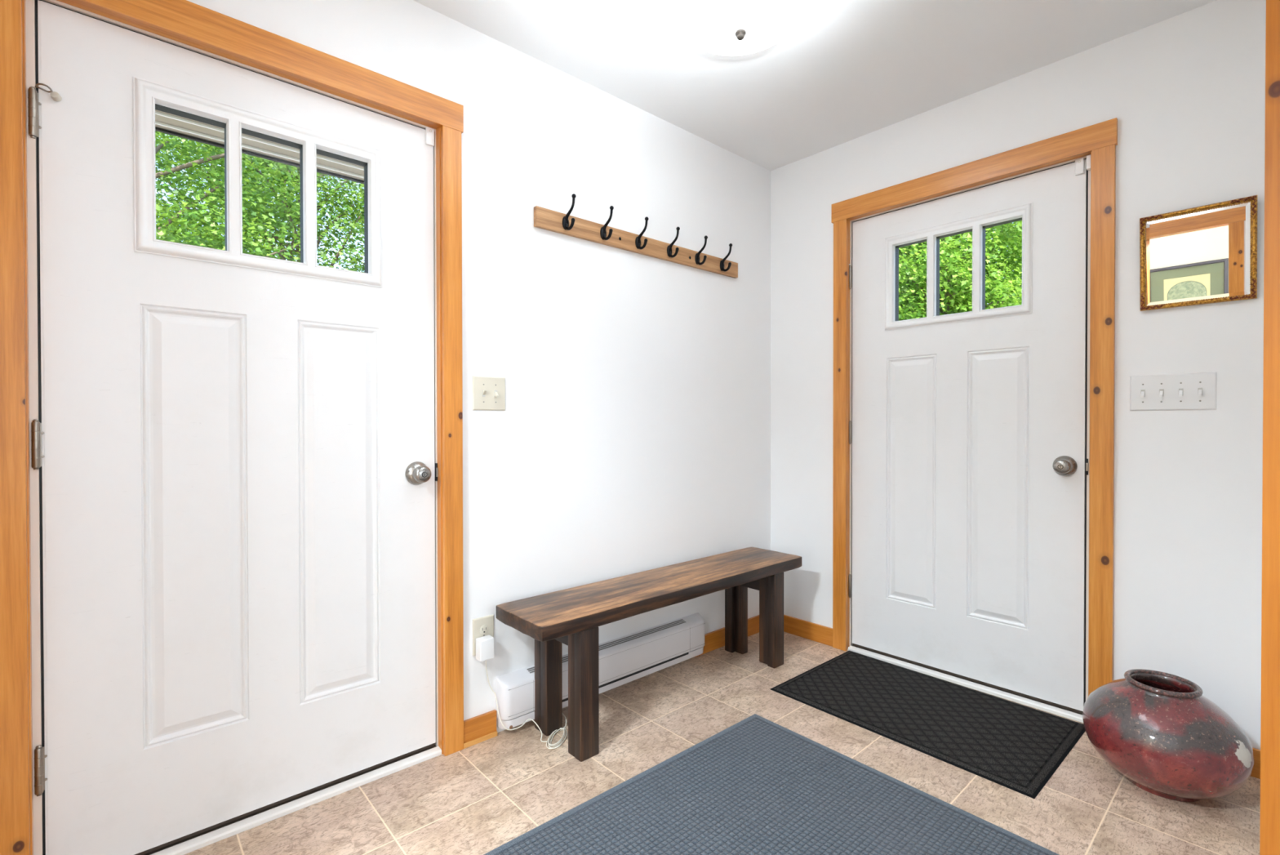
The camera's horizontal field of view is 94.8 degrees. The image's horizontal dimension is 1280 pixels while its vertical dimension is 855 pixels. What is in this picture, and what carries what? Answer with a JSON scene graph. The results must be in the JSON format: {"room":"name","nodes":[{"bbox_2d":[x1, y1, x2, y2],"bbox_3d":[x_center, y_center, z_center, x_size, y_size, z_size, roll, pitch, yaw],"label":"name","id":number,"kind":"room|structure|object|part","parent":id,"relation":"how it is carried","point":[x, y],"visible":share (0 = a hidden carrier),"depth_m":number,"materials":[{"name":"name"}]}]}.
{"room":"entryway","nodes":[
{"label":"entryway","id":0,"kind":"room"},
{"bbox_2d":[186,755,436,853],"bbox_3d":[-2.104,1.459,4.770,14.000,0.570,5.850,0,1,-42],"label":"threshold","id":1,"kind":"structure","parent":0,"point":[436,756],"depth_m":1.86,"materials":[{"name":"beige concrete"}]},
{"bbox_2d":[186,0,770,755],"bbox_3d":[-0.994,-0.106,1.717,4.690,2.486,0.140,0,1,-42],"label":"wall","id":2,"kind":"structure","parent":0,"point":[632,435],"depth_m":2.32,"materials":[{"name":"white paint"}]},
{"bbox_2d":[27,0,435,854],"bbox_3d":[-1.022,0.045,1.632,0.929,2.029,0.118,0,1,-42],"label":"door","id":3,"kind":"structure","parent":2,"relation":"in","point":[233,449],"depth_m":1.56,"materials":[{"name":"white plastic"}]},
{"bbox_3d":[-1.344,-0.764,1.325,0.033,0.016,0.011,0,0,-16],"label":"wire arm","id":4,"kind":"part","parent":3,"relation":"part of","materials":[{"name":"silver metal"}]},
{"bbox_3d":[-0.698,0.148,1.879,0.055,0.055,0.046,0,1,-42],"label":"knob","id":5,"kind":"part","parent":3,"relation":"part of","materials":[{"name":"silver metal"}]},
{"bbox_2d":[425,126,434,146],"bbox_3d":[-0.689,-0.951,1.926,0.027,0.056,0.012,0,1,-42],"label":"sensor","id":6,"kind":"object","parent":3,"relation":"attached to","point":[429,132],"visible":1,"depth_m":1.92,"materials":[{"name":"white plastic"}]},
{"bbox_2d":[0,0,463,854],"bbox_3d":[-1.049,0.006,1.656,1.099,2.144,0.159,0,1,-42],"label":"door frame","id":7,"kind":"structure","parent":2,"relation":"attached to","point":[184,24],"depth_m":1.38,"materials":[{"name":"brown wood"}]},
{"bbox_3d":[-1.377,0.054,1.267,0.078,2.055,0.019,0,1,-42],"label":"casing","id":8,"kind":"part","parent":7,"relation":"part of","materials":[{"name":"brown wood"}]},
{"bbox_3d":[-1.003,-1.021,1.596,1.099,0.089,0.019,0,1,-42],"label":"head casing","id":9,"kind":"part","parent":7,"relation":"part of","materials":[{"name":"brown wood"}]},
{"bbox_3d":[-1.012,1.070,1.634,0.943,0.016,0.027,0,1,-42],"label":"sill","id":10,"kind":"part","parent":7,"relation":"part of","materials":[{"name":"white paint"}]},
{"bbox_3d":[-0.677,0.147,1.951,0.006,0.059,0.010,0,1,-42],"label":"strike plate","id":11,"kind":"part","parent":7,"relation":"part of","materials":[{"name":"black"}]},
{"bbox_3d":[-0.622,0.048,1.946,0.064,2.055,0.019,0,1,-42],"label":"casing","id":12,"kind":"part","parent":7,"relation":"part of","materials":[{"name":"brown wood"}]},
{"bbox_2d":[155,109,364,183],"bbox_3d":[-1.329,-1.217,2.236,5.000,0.030,1.080,0,1,-42],"label":"soffit","id":13,"kind":"structure","parent":2,"relation":"attached to","point":[165,122],"depth_m":2.52,"materials":[{"name":"beige plastic"}]},
{"bbox_2d":[463,709,497,748],"bbox_3d":[-0.550,1.031,2.017,0.124,0.086,0.019,0,1,-42],"label":"baseboard","id":14,"kind":"structure","parent":2,"relation":"attached to","point":[482,727],"depth_m":2.01,"materials":[{"name":"brown wood"}]},
{"bbox_2d":[472,613,493,656],"bbox_3d":[-0.540,0.716,2.030,0.079,0.126,0.009,0,1,-42],"label":"outlet","id":15,"kind":"object","parent":2,"relation":"attached to","point":[482,626],"visible":0.61,"depth_m":2.02,"materials":[{"name":"beige plastic"}]},
{"bbox_2d":[479,624,488,634],"bbox_3d":[-0.539,0.696,2.028,0.033,0.033,0.004,0,1,-42],"label":"receptacle","id":16,"kind":"object","parent":15,"relation":"attached to","point":[483,628],"depth_m":2.03,"materials":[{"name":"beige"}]},
{"bbox_2d":[475,635,567,749],"bbox_3d":[-0.391,0.895,2.011,0.312,0.357,0.177,0,1,-26],"label":"power adapter","id":17,"kind":"object","parent":15,"relation":"attached to","point":[485,648],"visible":0.96,"depth_m":2.00,"materials":[{"name":"white plastic"}]},
{"bbox_3d":[-0.384,0.929,2.071,0.267,0.288,0.183,0,0,12],"label":"cord","id":18,"kind":"part","parent":17,"relation":"part of","materials":[{"name":"white plastic"}]},
{"bbox_2d":[472,375,505,410],"bbox_3d":[-0.519,-0.118,2.036,0.124,0.117,0.019,0,1,-42],"label":"light switch","id":19,"kind":"object","parent":2,"relation":"attached to","point":[488,392],"visible":1,"depth_m":2.04,"materials":[{"name":"beige plastic"}]},
{"bbox_2d":[495,612,705,728],"bbox_3d":[-0.100,0.959,2.392,1.044,0.175,0.062,0,1,-42],"label":"baseboard heater","id":20,"kind":"object","parent":2,"relation":"attached to","point":[624,660],"visible":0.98,"depth_m":2.39,"materials":[{"name":"metal"}]},
{"bbox_2d":[526,618,685,673],"bbox_3d":[-0.103,0.876,2.395,0.810,0.008,0.024,0,1,-42],"label":"grille","id":21,"kind":"object","parent":20,"relation":"attached to","point":[614,644],"depth_m":2.46,"materials":[{"name":"grey metal"}]},
{"bbox_2d":[533,193,737,278],"bbox_3d":[0.067,-0.805,2.515,1.160,0.132,0.082,0,1,-42],"label":"hook rail","id":22,"kind":"object","parent":2,"relation":"attached to","point":[546,219],"visible":1,"depth_m":2.44,"materials":[{"name":"brown wood"}]},
{"bbox_3d":[-0.266,-0.761,2.209,0.015,0.039,0.059,0,1,-42],"label":"arm","id":23,"kind":"part","parent":22,"relation":"part of","materials":[{"name":"black metal"}]},
{"bbox_3d":[-0.264,-0.824,2.207,0.016,0.087,0.066,0,1,-42],"label":"arm","id":24,"kind":"part","parent":22,"relation":"part of","materials":[{"name":"black metal"}]},
{"bbox_3d":[-0.130,-0.825,2.328,0.016,0.087,0.066,0,1,-42],"label":"arm","id":25,"kind":"part","parent":22,"relation":"part of","materials":[{"name":"black metal"}]},
{"bbox_3d":[-0.131,-0.762,2.330,0.015,0.039,0.059,0,1,-42],"label":"arm","id":26,"kind":"part","parent":22,"relation":"part of","materials":[{"name":"black metal"}]},
{"bbox_3d":[0.007,-0.763,2.454,0.015,0.039,0.059,0,1,-42],"label":"arm","id":27,"kind":"part","parent":22,"relation":"part of","materials":[{"name":"black metal"}]},
{"bbox_3d":[0.009,-0.827,2.452,0.016,0.087,0.066,0,1,-42],"label":"arm","id":28,"kind":"part","parent":22,"relation":"part of","materials":[{"name":"black metal"}]},
{"bbox_3d":[0.145,-0.764,2.578,0.015,0.039,0.059,0,1,-42],"label":"arm","id":29,"kind":"part","parent":22,"relation":"part of","materials":[{"name":"black metal"}]},
{"bbox_3d":[0.146,-0.828,2.575,0.016,0.087,0.066,0,1,-42],"label":"arm","id":30,"kind":"part","parent":22,"relation":"part of","materials":[{"name":"black metal"}]},
{"bbox_3d":[0.280,-0.765,2.699,0.015,0.039,0.059,0,1,-42],"label":"arm","id":31,"kind":"part","parent":22,"relation":"part of","materials":[{"name":"black metal"}]},
{"bbox_3d":[0.281,-0.829,2.696,0.016,0.087,0.066,0,1,-42],"label":"arm","id":32,"kind":"part","parent":22,"relation":"part of","materials":[{"name":"black metal"}]},
{"bbox_3d":[0.411,-0.830,2.813,0.016,0.087,0.066,0,1,-42],"label":"arm","id":33,"kind":"part","parent":22,"relation":"part of","materials":[{"name":"black metal"}]},
{"bbox_3d":[0.410,-0.766,2.816,0.015,0.039,0.059,0,1,-42],"label":"arm","id":34,"kind":"part","parent":22,"relation":"part of","materials":[{"name":"black metal"}]},
{"bbox_2d":[695,614,759,657],"bbox_3d":[0.475,1.023,2.942,0.600,0.086,0.013,0,1,-42],"label":"baseboard","id":35,"kind":"structure","parent":2,"relation":"attached to","point":[715,639],"depth_m":2.85,"materials":[{"name":"brown wood"}]},
{"bbox_2d":[184,631,1260,854],"bbox_3d":[0.672,1.121,-0.232,4.550,0.060,5.000,0,1,-42],"label":"floor","id":36,"kind":"structure","parent":0,"point":[475,799],"depth_m":1.75,"materials":[{"name":"tile"}]},
{"bbox_2d":[496,546,801,761],"bbox_3d":[0.128,0.836,2.369,1.419,0.470,0.300,0,1,-42],"label":"bench","id":37,"kind":"object","parent":36,"relation":"on","point":[572,617],"visible":1,"depth_m":2.09,"materials":[{"name":"brown wood"}]},
{"bbox_3d":[-0.328,0.863,2.095,0.066,0.421,0.082,0,1,-42],"label":"leg","id":38,"kind":"part","parent":37,"relation":"part of","materials":[{"name":"brown wood"}]},
{"bbox_3d":[-0.259,0.691,2.013,0.038,0.076,0.131,0,1,-42],"label":"cross rail","id":39,"kind":"part","parent":37,"relation":"part of","materials":[{"name":"brown wood"}]},
{"bbox_3d":[-0.189,0.864,1.940,0.075,0.421,0.075,0,1,-42],"label":"leg","id":40,"kind":"part","parent":37,"relation":"part of","materials":[{"name":"brown wood"}]},
{"bbox_3d":[0.128,0.625,2.367,1.419,0.049,0.300,0,1,-42],"label":"seat","id":41,"kind":"part","parent":37,"relation":"part of","materials":[{"name":"brown wood"}]},
{"bbox_3d":[0.455,0.856,2.804,0.064,0.421,0.090,0,1,-42],"label":"leg","id":42,"kind":"part","parent":37,"relation":"part of","materials":[{"name":"brown wood"}]},
{"bbox_3d":[0.521,0.695,2.731,0.038,0.096,0.106,0,1,-42],"label":"cross rail","id":43,"kind":"part","parent":37,"relation":"part of","materials":[{"name":"brown wood"}]},
{"bbox_3d":[0.589,0.857,2.662,0.074,0.421,0.090,0,1,-42],"label":"leg","id":44,"kind":"part","parent":37,"relation":"part of","materials":[{"name":"brown wood"}]},
{"bbox_2d":[484,713,1058,854],"bbox_3d":[0.252,1.076,1.239,1.520,0.008,1.215,0,1,-41],"label":"floor mat","id":45,"kind":"object","parent":36,"relation":"on","point":[757,785],"visible":1,"depth_m":1.62,"materials":[{"name":"blue fabric"}]},
{"bbox_2d":[769,650,1085,798],"bbox_3d":[1.068,1.066,2.258,0.620,0.008,0.930,0,1,-41],"label":"floor mat","id":46,"kind":"object","parent":36,"relation":"on","point":[1015,746],"visible":0.91,"depth_m":2.16,"materials":[{"name":"black rubber"}]},
{"bbox_2d":[1082,668,1254,801],"bbox_3d":[1.573,0.918,1.776,0.392,0.311,0.386,0,1,-42],"label":"vase","id":47,"kind":"object","parent":36,"relation":"on","point":[1158,730],"visible":1,"depth_m":1.67,"materials":[{"name":"ceramic"}]},
{"bbox_2d":[413,0,1216,170],"bbox_3d":[0.675,-1.436,-0.154,4.690,0.200,5.140,0,1,-42],"label":"ceiling","id":48,"kind":"structure","parent":0,"point":[848,70],"depth_m":2.13,"materials":[{"name":"white paint"}]},
{"bbox_2d":[675,0,808,55],"bbox_3d":[0.315,-1.287,1.857,0.413,0.128,0.413,0,1,-42],"label":"ceiling light","id":49,"kind":"object","parent":48,"relation":"attached to","point":[718,27],"visible":1,"depth_m":1.83,"materials":[{"name":"white glass"}]},
{"bbox_2d":[770,0,1266,749],"bbox_3d":[2.416,-0.107,1.325,0.140,2.486,5.000,0,1,-42],"label":"wall","id":50,"kind":"structure","parent":0,"point":[1185,91],"depth_m":2.00,"materials":[{"name":"white paint"}]},
{"bbox_2d":[783,614,832,646],"bbox_3d":[0.819,1.022,2.998,0.013,0.086,0.362,0,1,-42],"label":"baseboard","id":51,"kind":"structure","parent":50,"relation":"attached to","point":[820,633],"depth_m":2.96,"materials":[{"name":"brown wood"}]},
{"bbox_2d":[848,159,1086,713],"bbox_3d":[1.306,0.036,2.494,0.118,2.029,0.931,0,1,-42],"label":"door","id":52,"kind":"structure","parent":50,"relation":"in","point":[968,434],"depth_m":2.42,"materials":[{"name":"white plastic"}]},
{"bbox_3d":[1.553,0.143,2.170,0.046,0.055,0.055,0,1,-42],"label":"knob","id":53,"kind":"part","parent":52,"relation":"part of","materials":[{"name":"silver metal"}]},
{"bbox_2d":[1075,154,1090,175],"bbox_3d":[1.608,-0.953,2.140,0.026,0.056,0.050,0,1,-42],"label":"sensor","id":54,"kind":"object","parent":52,"relation":"attached to","point":[1079,163],"visible":0.95,"depth_m":2.15,"materials":[{"name":"white plastic"}]},
{"bbox_2d":[831,117,1117,722],"bbox_3d":[1.345,-0.004,2.503,0.159,2.144,1.086,0,1,-42],"label":"door frame","id":55,"kind":"structure","parent":50,"relation":"attached to","point":[1100,140],"depth_m":2.15,"materials":[{"name":"brown wood"}]},
{"bbox_3d":[0.960,0.039,2.828,0.019,2.055,0.067,0,1,-42],"label":"casing","id":56,"kind":"part","parent":55,"relation":"part of","materials":[{"name":"brown wood"}]},
{"bbox_3d":[1.314,1.060,2.479,0.027,0.016,0.936,0,1,-42],"label":"sill","id":57,"kind":"part","parent":55,"relation":"part of","materials":[{"name":"white"}]},
{"bbox_3d":[1.292,-1.031,2.449,0.019,0.089,1.086,0,1,-42],"label":"head casing","id":58,"kind":"part","parent":55,"relation":"part of","materials":[{"name":"brown wood"}]},
{"bbox_3d":[1.631,0.044,2.081,0.019,2.055,0.066,0,1,-42],"label":"casing","id":59,"kind":"part","parent":55,"relation":"part of","materials":[{"name":"brown wood"}]},
{"bbox_2d":[1129,371,1217,410],"bbox_3d":[1.753,-0.116,1.943,0.019,0.119,0.212,0,1,-42],"label":"light switch","id":60,"kind":"object","parent":50,"relation":"attached to","point":[1182,391],"visible":1,"depth_m":1.93,"materials":[{"name":"white plastic"}]},
{"bbox_2d":[1139,195,1257,311],"bbox_3d":[1.780,-0.550,1.890,0.037,0.310,0.274,0,1,-42],"label":"mirror","id":61,"kind":"object","parent":50,"relation":"attached to","point":[1206,254],"visible":1,"depth_m":1.89,"materials":[{"name":"gold metal"}]},
{"bbox_2d":[1250,747,1260,778],"bbox_3d":[1.795,1.029,1.912,0.013,0.086,0.414,0,1,-42],"label":"baseboard","id":62,"kind":"structure","parent":50,"relation":"attached to","point":[1255,772],"depth_m":1.80,"materials":[{"name":"orange wood"}]},
{"bbox_3d":[0.887,-0.130,0.729,2.930,2.426,0.120,0,1,-42],"label":"wall","id":63,"kind":"structure","parent":0,"visible":0},
{"bbox_2d":[1259,0,1279,854],"bbox_3d":[0.386,0.015,0.293,1.562,2.146,0.140,0,1,-42],"label":"door frame","id":64,"kind":"structure","parent":63,"relation":"attached to","point":[1269,830],"depth_m":0.79,"materials":[{"name":"brown wood"}]},
{"label":"outside","id":65,"kind":"structure","parent":0,"visible":0},
{"bbox_3d":[0.695,1.864,3.154,120.000,0.200,120.000,0,1,-42],"label":"ground","id":66,"kind":"structure","parent":65,"visible":0},
{"bbox_2d":[155,130,364,269],"bbox_3d":[-6.011,-1.758,7.164,4.692,7.211,5.286,0,0,21],"label":"tree","id":67,"kind":"object","parent":66,"relation":"on","point":[250,188],"visible":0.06,"depth_m":7.34,"materials":[{"name":"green plant"}]},
{"bbox_2d":[155,134,364,267],"bbox_3d":[-8.870,-2.742,11.927,6.223,9.106,5.294,0,0,-15],"label":"tree","id":68,"kind":"object","parent":66,"relation":"on","point":[156,144],"visible":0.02,"depth_m":11.89,"materials":[{"name":"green plant"}]},
{"bbox_2d":[155,132,364,272],"bbox_3d":[-5.917,-2.323,9.998,4.989,8.290,5.046,0,1,37],"label":"tree","id":69,"kind":"object","parent":66,"relation":"on","point":[323,199],"visible":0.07,"depth_m":9.44,"materials":[{"name":"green plant"}]},
{"bbox_2d":[289,172,364,272],"bbox_3d":[-3.343,-1.976,10.108,4.279,7.588,4.852,0,1,-36],"label":"tree","id":70,"kind":"object","parent":66,"relation":"on","point":[361,226],"visible":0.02,"depth_m":9.50,"materials":[{"name":"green plant"}]},
{"bbox_2d":[323,182,364,271],"bbox_3d":[-5.521,-2.854,14.934,4.620,9.271,5.385,0,1,27],"label":"tree","id":71,"kind":"object","parent":66,"relation":"on","point":[344,260],"visible":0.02,"depth_m":13.83,"materials":[{"name":"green plant"}]},
{"bbox_2d":[898,232,1010,317],"bbox_3d":[5.155,-2.221,12.605,4.994,8.020,4.768,0,1,-29],"label":"tree","id":72,"kind":"object","parent":66,"relation":"on","point":[971,233],"visible":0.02,"depth_m":11.28,"materials":[{"name":"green plant"}]},
{"bbox_2d":[898,220,1022,320],"bbox_3d":[5.201,-1.955,10.204,4.912,7.527,4.696,0,0,-2],"label":"tree","id":73,"kind":"object","parent":66,"relation":"on","point":[999,292],"visible":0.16,"depth_m":9.29,"materials":[{"name":"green plant"}]},
{"bbox_2d":[918,222,1022,312],"bbox_3d":[8.763,-2.786,14.760,6.497,9.104,5.621,0,0,16],"label":"tree","id":74,"kind":"object","parent":66,"relation":"on","point":[1012,222],"visible":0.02,"depth_m":13.96,"materials":[{"name":"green plant"}]}
]}

